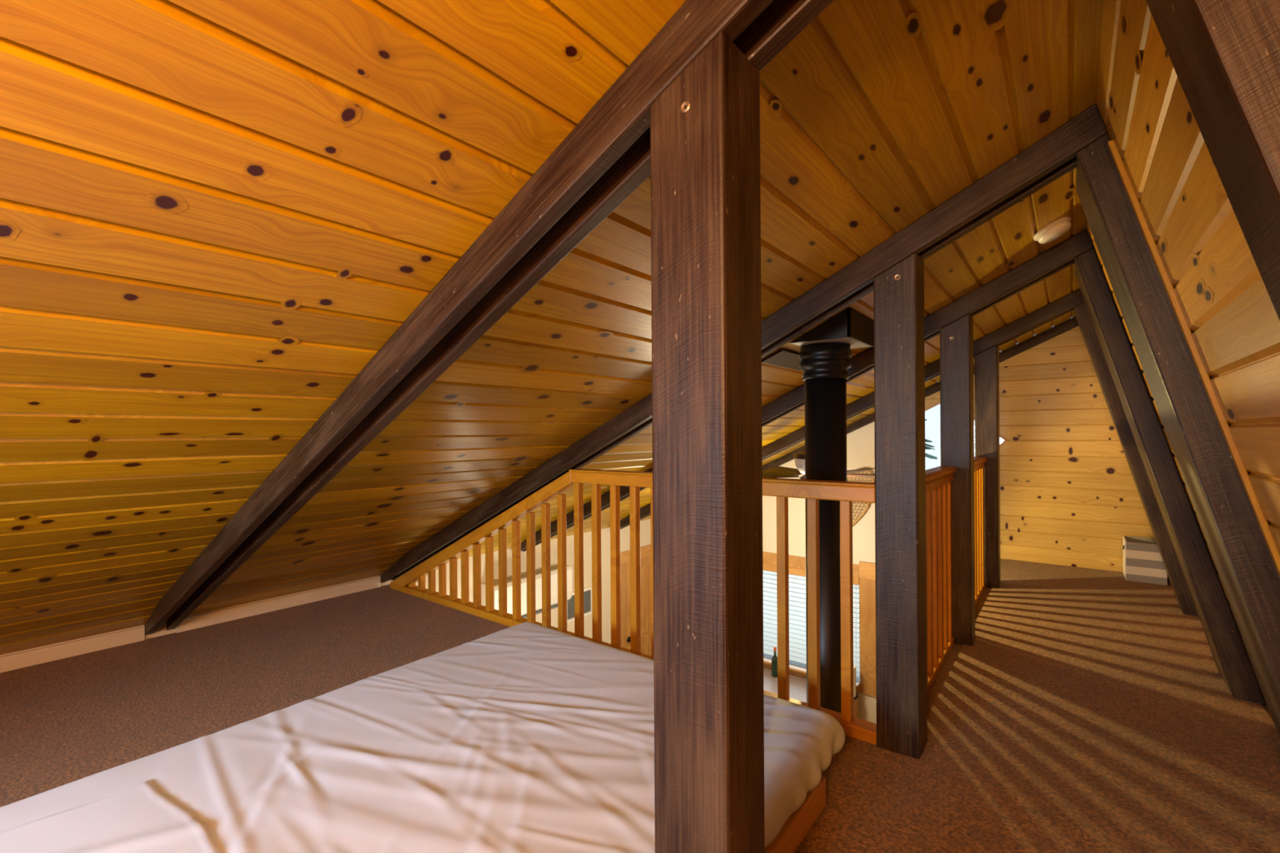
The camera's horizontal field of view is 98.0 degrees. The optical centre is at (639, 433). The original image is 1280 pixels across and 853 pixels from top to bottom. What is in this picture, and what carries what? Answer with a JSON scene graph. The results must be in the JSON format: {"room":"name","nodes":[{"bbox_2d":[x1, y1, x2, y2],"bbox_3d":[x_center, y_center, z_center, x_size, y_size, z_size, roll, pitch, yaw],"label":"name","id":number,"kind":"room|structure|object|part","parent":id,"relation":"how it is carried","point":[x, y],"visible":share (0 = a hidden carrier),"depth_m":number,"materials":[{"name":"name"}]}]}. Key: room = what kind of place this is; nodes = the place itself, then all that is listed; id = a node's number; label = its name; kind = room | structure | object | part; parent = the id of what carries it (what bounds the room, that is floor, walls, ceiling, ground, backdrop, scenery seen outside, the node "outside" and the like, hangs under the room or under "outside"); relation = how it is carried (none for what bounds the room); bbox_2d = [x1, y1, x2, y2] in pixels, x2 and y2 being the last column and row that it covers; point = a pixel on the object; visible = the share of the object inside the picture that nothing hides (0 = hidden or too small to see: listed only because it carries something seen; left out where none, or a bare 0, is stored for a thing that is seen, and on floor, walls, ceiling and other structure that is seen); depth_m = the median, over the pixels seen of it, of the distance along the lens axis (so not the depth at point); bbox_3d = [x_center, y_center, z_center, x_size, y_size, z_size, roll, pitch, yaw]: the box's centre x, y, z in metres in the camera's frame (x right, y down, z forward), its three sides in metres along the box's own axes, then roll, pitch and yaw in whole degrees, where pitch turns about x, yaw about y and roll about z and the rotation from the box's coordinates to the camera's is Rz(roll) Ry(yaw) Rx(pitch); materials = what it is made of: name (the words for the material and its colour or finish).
{"room":"loft bedroom","nodes":[
{"label":"loft bedroom","id":0,"kind":"room"},
{"bbox_2d":[0,519,650,656],"bbox_3d":[-2.247,2.274,3.759,0.100,2.520,8.364,0,0,38],"label":"wall","id":1,"kind":"structure","parent":0,"point":[645,525],"depth_m":5.65,"materials":[{"name":"beige paint"}]},
{"bbox_2d":[0,626,145,672],"bbox_3d":[-3.748,1.106,1.739,0.018,0.075,3.340,0,0,38],"label":"baseboard","id":2,"kind":"structure","parent":1,"relation":"attached to","point":[63,651],"depth_m":2.82,"materials":[{"name":"paint"}]},
{"bbox_2d":[175,576,381,632],"bbox_3d":[-2.278,1.097,3.632,0.018,0.075,1.185,0,0,38],"label":"baseboard","id":3,"kind":"structure","parent":1,"relation":"attached to","point":[193,622],"depth_m":3.54,"materials":[{"name":"paint"}]},
{"bbox_2d":[480,564,572,617],"bbox_3d":[-1.018,1.473,5.103,0.199,0.367,0.920,0,0,38],"label":"air conditioner","id":4,"kind":"object","parent":1,"relation":"attached to","point":[553,567],"visible":0.3,"depth_m":5.05,"materials":[{"name":"white plastic"}]},
{"bbox_2d":[493,564,557,585],"bbox_3d":[-1.024,1.293,5.106,0.130,0.006,0.852,0,0,38],"label":"grille","id":5,"kind":"object","parent":4,"relation":"attached to","point":[553,567],"depth_m":5.08,"materials":[{"name":"white"}]},
{"bbox_2d":[567,586,591,622],"bbox_3d":[-0.630,1.769,5.746,0.019,0.290,0.410,0,0,38],"label":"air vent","id":6,"kind":"object","parent":1,"relation":"in","point":[587,591],"visible":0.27,"depth_m":5.81,"materials":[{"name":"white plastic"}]},
{"bbox_2d":[620,544,651,656],"bbox_3d":[0.087,2.434,6.611,0.084,2.170,0.970,0,0,38],"label":"door","id":7,"kind":"structure","parent":1,"relation":"in","point":[645,551],"depth_m":6.57,"materials":[{"name":"brown wood"}]},
{"bbox_2d":[0,0,1103,655],"bbox_3d":[-0.601,0.032,2.508,4.147,2.046,8.424,0,0,38],"label":"ceiling","id":8,"kind":"structure","parent":0,"point":[215,215],"depth_m":1.22,"materials":[{"name":"brown wood"}]},
{"bbox_2d":[144,0,834,635],"bbox_3d":[-1.067,0.085,1.851,4.126,2.037,0.132,0,0,38],"label":"rafter","id":9,"kind":"object","parent":8,"relation":"attached to","point":[606,157],"visible":0.91,"depth_m":1.22,"materials":[{"name":"brown wood"}]},
{"bbox_2d":[380,103,1106,582],"bbox_3d":[-0.256,0.080,2.895,4.126,2.037,0.132,0,0,38],"label":"rafter","id":10,"kind":"object","parent":8,"relation":"attached to","point":[1053,156],"visible":0.7,"depth_m":2.00,"materials":[{"name":"brown wood"}]},
{"bbox_2d":[520,228,1093,551],"bbox_3d":[0.513,0.075,3.886,4.126,2.037,0.132,0,0,38],"label":"rafter","id":11,"kind":"object","parent":8,"relation":"attached to","point":[1062,255],"visible":0.45,"depth_m":2.90,"materials":[{"name":"brown wood"}]},
{"bbox_2d":[761,306,874,370],"bbox_3d":[0.898,-0.449,2.753,0.423,0.210,0.486,0,0,38],"label":"box","id":12,"kind":"object","parent":8,"relation":"attached to","point":[850,326],"visible":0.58,"depth_m":2.56,"materials":[{"name":"black metal"}]},
{"bbox_3d":[0.922,-0.429,2.679,0.268,0.009,0.357,0,0,38],"label":"plate","id":13,"kind":"part","parent":12,"relation":"part of","materials":[{"name":"white metal"}]},
{"bbox_2d":[762,452,875,479],"bbox_3d":[1.286,0.070,3.982,1.218,0.643,1.267,0,0,38],"label":"ceiling fan","id":14,"kind":"object","parent":8,"relation":"hanging from","point":[776,472],"visible":0.16,"depth_m":3.98,"materials":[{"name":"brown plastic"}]},
{"bbox_3d":[0.874,0.299,4.000,0.510,0.049,0.170,0,0,0],"label":"blade","id":15,"kind":"part","parent":14,"relation":"part of","materials":[{"name":"brown wood"}]},
{"bbox_3d":[1.140,0.297,4.366,0.170,0.049,0.510,0,0,-18],"label":"blade","id":16,"kind":"part","parent":14,"relation":"part of","materials":[{"name":"brown wood"}]},
{"bbox_3d":[1.259,0.244,3.999,0.290,0.135,0.290,0,0,38],"label":"lamp shade","id":17,"kind":"part","parent":14,"relation":"part of","materials":[{"name":"white glass"}]},
{"bbox_3d":[1.571,0.294,4.226,0.510,0.049,0.170,0,0,-36],"label":"blade","id":18,"kind":"part","parent":14,"relation":"part of","materials":[{"name":"brown wood"}]},
{"bbox_3d":[1.576,0.294,3.779,0.514,0.049,0.170,0,0,38],"label":"blade","id":19,"kind":"part","parent":14,"relation":"part of","materials":[{"name":"brown wood"}]},
{"bbox_2d":[609,288,1084,529],"bbox_3d":[1.331,0.070,4.940,4.126,2.037,0.132,0,0,38],"label":"rafter","id":20,"kind":"object","parent":8,"relation":"attached to","point":[1066,304],"visible":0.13,"depth_m":3.98,"materials":[{"name":"brown wood"}]},
{"bbox_2d":[1033,216,1071,244],"bbox_3d":[1.787,-0.877,2.411,0.133,0.090,0.144,0,0,38],"label":"smoke detector","id":21,"kind":"object","parent":8,"relation":"attached to","point":[1056,228],"visible":1,"depth_m":2.37,"materials":[{"name":"white plastic"}]},
{"bbox_2d":[0,559,1273,852],"bbox_3d":[-0.373,1.247,2.299,4.662,0.250,8.364,0,0,38],"label":"floor","id":22,"kind":"structure","parent":0,"point":[63,722],"depth_m":2.54,"materials":[{"name":"brown carpet"}]},
{"bbox_2d":[390,468,876,745],"bbox_3d":[-0.469,0.657,3.044,3.377,0.932,0.084,0,0,38],"label":"railing","id":23,"kind":"object","parent":22,"relation":"on","point":[846,492],"visible":0.74,"depth_m":2.76,"materials":[{"name":"brown wood"}]},
{"bbox_3d":[-1.071,0.648,3.511,1.855,0.898,0.072,0,0,38],"label":"sloping rail","id":24,"kind":"part","parent":23,"relation":"part of","materials":[{"name":"brown wood"}]},
{"bbox_3d":[-0.467,1.101,3.044,3.377,0.045,0.072,0,0,38],"label":"rail","id":25,"kind":"part","parent":23,"relation":"part of","materials":[{"name":"brown wood"}]},
{"bbox_3d":[0.260,0.225,2.475,1.522,0.058,0.072,0,0,38],"label":"rail","id":26,"kind":"part","parent":23,"relation":"part of","materials":[{"name":"brown wood"}]},
{"bbox_2d":[764,776,826,852],"bbox_3d":[-0.619,1.081,1.344,1.463,0.085,1.955,0,0,38],"label":"platform","id":27,"kind":"object","parent":22,"relation":"on","point":[797,825],"visible":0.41,"depth_m":1.51,"materials":[{"name":"brown wood"}]},
{"bbox_2d":[0,622,844,852],"bbox_3d":[-0.595,0.960,1.385,1.531,0.158,2.150,0,0,38],"label":"mattress","id":28,"kind":"object","parent":27,"relation":"on","point":[526,737],"visible":0.85,"depth_m":1.47,"materials":[{"name":"white fabric"}]},
{"bbox_2d":[873,252,927,759],"bbox_3d":[0.926,0.249,1.977,0.140,1.730,0.134,0,0,38],"label":"post","id":29,"kind":"object","parent":22,"relation":"on","point":[899,290],"visible":1,"depth_m":1.92,"materials":[{"name":"wood"}]},
{"bbox_2d":[925,466,956,693],"bbox_3d":[1.284,0.644,2.496,0.084,0.936,1.122,0,0,38],"label":"railing","id":30,"kind":"object","parent":22,"relation":"on","point":[940,639],"visible":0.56,"depth_m":2.60,"materials":[{"name":"brown wood"}]},
{"bbox_3d":[1.287,1.094,2.496,0.056,0.035,1.122,0,0,38],"label":"rail","id":31,"kind":"part","parent":30,"relation":"part of","materials":[{"name":"brown wood"}]},
{"bbox_3d":[1.281,0.213,2.496,0.084,0.074,1.122,0,0,38],"label":"rail","id":32,"kind":"part","parent":30,"relation":"part of","materials":[{"name":"brown wood"}]},
{"bbox_2d":[939,313,975,645],"bbox_3d":[1.695,0.244,2.968,0.140,1.730,0.134,0,0,38],"label":"post","id":33,"kind":"object","parent":22,"relation":"on","point":[956,338],"visible":0.91,"depth_m":2.91,"materials":[{"name":"wood"}]},
{"bbox_2d":[973,456,986,606],"bbox_3d":[2.078,0.639,3.518,0.084,0.936,1.202,0,0,38],"label":"railing","id":34,"kind":"object","parent":22,"relation":"on","point":[979,461],"visible":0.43,"depth_m":3.75,"materials":[{"name":"brown wood"}]},
{"bbox_3d":[2.081,1.089,3.518,0.056,0.035,1.202,0,0,38],"label":"rail","id":35,"kind":"part","parent":34,"relation":"part of","materials":[{"name":"brown wood"}]},
{"bbox_3d":[2.075,0.208,3.518,0.084,0.074,1.202,0,0,38],"label":"rail","id":36,"kind":"part","parent":34,"relation":"part of","materials":[{"name":"brown wood"}]},
{"bbox_2d":[974,344,1000,588],"bbox_3d":[2.514,0.239,4.023,0.140,1.730,0.132,0,0,38],"label":"post","id":37,"kind":"object","parent":22,"relation":"on","point":[987,444],"visible":0.76,"depth_m":3.96,"materials":[{"name":"brown wood"}]},
{"bbox_2d":[762,422,876,724],"bbox_3d":[2.206,1.625,5.593,4.692,3.762,0.001,0,0,38],"label":"wall","id":38,"kind":"structure","parent":0,"point":[860,442],"depth_m":5.62,"materials":[{"name":"beige paint"}]},
{"bbox_2d":[762,551,859,693],"bbox_3d":[1.531,1.968,6.081,1.680,1.285,0.140,0,0,38],"label":"window","id":39,"kind":"structure","parent":38,"relation":"in","point":[797,565],"depth_m":5.98,"materials":[{"name":"brown wood"}]},
{"bbox_3d":[1.584,1.490,6.055,1.560,0.080,0.028,0,0,38],"label":"head rail","id":40,"kind":"part","parent":39,"relation":"part of","materials":[{"name":"brown wood"}]},
{"bbox_2d":[763,570,859,677],"bbox_3d":[1.606,1.987,6.079,1.540,1.005,0.041,0,0,38],"label":"window blind","id":41,"kind":"object","parent":39,"relation":"attached to","point":[856,595],"visible":0.34,"depth_m":6.03,"materials":[{"name":"white plastic"}]},
{"bbox_3d":[2.179,2.001,5.610,0.004,0.970,0.004,0,0,38],"label":"ladder cord","id":42,"kind":"part","parent":41,"relation":"part of","materials":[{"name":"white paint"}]},
{"bbox_3d":[1.569,2.520,6.027,1.560,0.020,0.098,0,0,38],"label":"sill","id":43,"kind":"part","parent":39,"relation":"part of","materials":[{"name":"brown wood"}]},
{"bbox_2d":[847,468,874,526],"bbox_3d":[2.113,0.758,5.623,0.493,0.814,0.020,0,0,38],"label":"snowshoe","id":44,"kind":"object","parent":38,"relation":"attached to","point":[864,510],"visible":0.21,"depth_m":5.55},
{"bbox_2d":[858,561,875,697],"bbox_3d":[2.305,1.945,5.504,0.250,1.320,0.020,0,0,38],"label":"trim","id":45,"kind":"structure","parent":38,"relation":"attached to","point":[866,570],"depth_m":5.52,"materials":[{"name":"brown wood"}]},
{"bbox_2d":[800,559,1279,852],"bbox_3d":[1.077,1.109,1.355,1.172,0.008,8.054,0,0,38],"label":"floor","id":46,"kind":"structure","parent":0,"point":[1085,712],"depth_m":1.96,"materials":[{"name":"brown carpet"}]},
{"bbox_2d":[650,31,764,852],"bbox_3d":[0.115,0.254,0.933,0.140,1.730,0.134,0,0,38],"label":"post","id":47,"kind":"object","parent":46,"relation":"on","point":[705,187],"visible":1,"depth_m":0.88,"materials":[{"name":"wood"}]},
{"bbox_2d":[1074,302,1198,616],"bbox_3d":[3.150,0.118,3.539,0.602,1.965,0.150,0,0,38],"label":"leaning timber","id":48,"kind":"object","parent":46,"relation":"on","point":[1156,521],"visible":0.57,"depth_m":3.49,"materials":[{"name":"brown wood"}]},
{"bbox_2d":[1122,535,1167,585],"bbox_3d":[3.767,0.949,4.164,0.237,0.295,0.300,0,0,38],"label":"storage basket","id":49,"kind":"object","parent":46,"relation":"on","point":[1143,562],"visible":0.84,"depth_m":4.06,"materials":[{"name":"fabric"}]},
{"bbox_3d":[3.687,0.949,4.225,0.008,0.295,0.284,0,0,38],"label":"panel","id":50,"kind":"part","parent":49,"relation":"part of","materials":[{"name":"white fabric"}]},
{"bbox_2d":[1074,248,1266,706],"bbox_3d":[2.384,0.122,2.553,0.602,1.965,0.320,0,0,38],"label":"leaning timber","id":51,"kind":"object","parent":46,"relation":"on","point":[1228,651],"visible":1,"depth_m":2.43,"materials":[{"name":"brown wood"}]},
{"bbox_2d":[1075,133,1279,738],"bbox_3d":[1.615,0.127,1.562,0.602,1.965,0.320,0,0,38],"label":"leaning timber","id":52,"kind":"object","parent":46,"relation":"on","point":[1249,576],"visible":0.98,"depth_m":1.51,"materials":[{"name":"brown wood"}]},
{"bbox_2d":[1145,0,1279,320],"bbox_3d":[0.816,0.133,0.533,0.602,1.965,0.150,0,0,38],"label":"leaning timber","id":53,"kind":"object","parent":46,"relation":"on","point":[1224,55],"visible":1,"depth_m":0.60,"materials":[{"name":"brown wood"}]},
{"bbox_2d":[924,325,1168,577],"bbox_3d":[3.243,0.169,4.783,2.094,2.260,0.006,0,0,38],"label":"wall","id":54,"kind":"structure","parent":0,"point":[1069,495],"depth_m":4.59,"materials":[{"name":"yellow wood"}]},
{"bbox_2d":[762,316,1078,470],"bbox_3d":[1.956,0.057,5.756,4.111,2.017,0.034,0,0,38],"label":"trim","id":55,"kind":"structure","parent":54,"relation":"attached to","point":[1071,323],"depth_m":4.79,"materials":[{"name":"brown wood"}]},
{"bbox_2d":[924,401,1007,446],"bbox_3d":[2.843,0.083,5.120,0.909,0.797,0.054,0,0,38],"label":"window","id":56,"kind":"structure","parent":54,"relation":"in","point":[939,402],"depth_m":5.15,"materials":[{"name":"brown wood"}]},
{"bbox_2d":[1086,0,1279,706],"bbox_3d":[1.286,0.099,1.043,0.631,2.126,8.424,0,0,38],"label":"wall","id":57,"kind":"structure","parent":0,"point":[1222,295],"depth_m":1.18,"materials":[{"name":"brown wood"}]},
{"bbox_2d":[1107,140,1279,577],"bbox_3d":[1.536,0.140,1.402,0.537,1.920,0.027,0,0,38],"label":"trim","id":58,"kind":"structure","parent":57,"relation":"attached to","point":[1224,425],"depth_m":1.45,"materials":[{"name":"brown wood"}]},
{"bbox_3d":[-0.111,3.571,2.145,5.442,0.100,8.424,0,0,38],"label":"floor","id":59,"kind":"structure","parent":0,"visible":0},
{"bbox_2d":[763,666,858,718],"bbox_3d":[1.252,3.061,5.892,1.920,0.902,0.659,0,0,38],"label":"countertop","id":60,"kind":"structure","parent":59,"relation":"on","point":[797,685],"depth_m":5.72,"materials":[{"name":"brown wood"}]},
{"bbox_2d":[771,646,777,677],"bbox_3d":[1.452,2.455,5.975,0.076,0.312,0.076,0,0,38],"label":"bottle","id":61,"kind":"object","parent":60,"relation":"on","point":[774,660],"visible":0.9,"depth_m":5.95,"materials":[{"name":"green glass"}]},
{"bbox_2d":[763,666,858,702],"bbox_3d":[1.257,2.631,5.918,1.900,0.038,0.609,0,0,38],"label":"countertop","id":62,"kind":"structure","parent":60,"relation":"on","point":[797,685],"depth_m":5.75,"materials":[{"name":"laminate"}]},
{"bbox_2d":[853,664,857,699],"bbox_3d":[2.084,2.437,5.509,0.140,0.340,0.140,0,0,38],"label":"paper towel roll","id":63,"kind":"object","parent":60,"relation":"on","point":[855,696],"visible":0.18,"depth_m":5.47,"materials":[{"name":"white paper"}]},
{"bbox_2d":[799,342,852,712],"bbox_3d":[0.913,1.546,2.705,0.244,3.936,0.244,0,0,38],"label":"pipe","id":64,"kind":"object","parent":59,"relation":"on","point":[824,366],"visible":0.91,"depth_m":2.61,"materials":[{"name":"black metal"}]},
{"label":"outside","id":65,"kind":"structure","parent":0,"visible":0},
{"bbox_2d":[763,573,859,682],"bbox_3d":[7.446,3.748,12.003,15.000,0.050,15.936,0,0,38],"label":"ground","id":66,"kind":"structure","parent":65,"point":[766,655],"depth_m":10.61,"materials":[{"name":"white"}]},
{"bbox_2d":[853,418,937,598],"bbox_3d":[5.043,0.718,11.072,2.527,6.039,2.590,0,0,38],"label":"conifer","id":67,"kind":"object","parent":66,"relation":"on","point":[927,447],"visible":0.02,"depth_m":10.68,"materials":[{"name":"green plant"}]}
]}

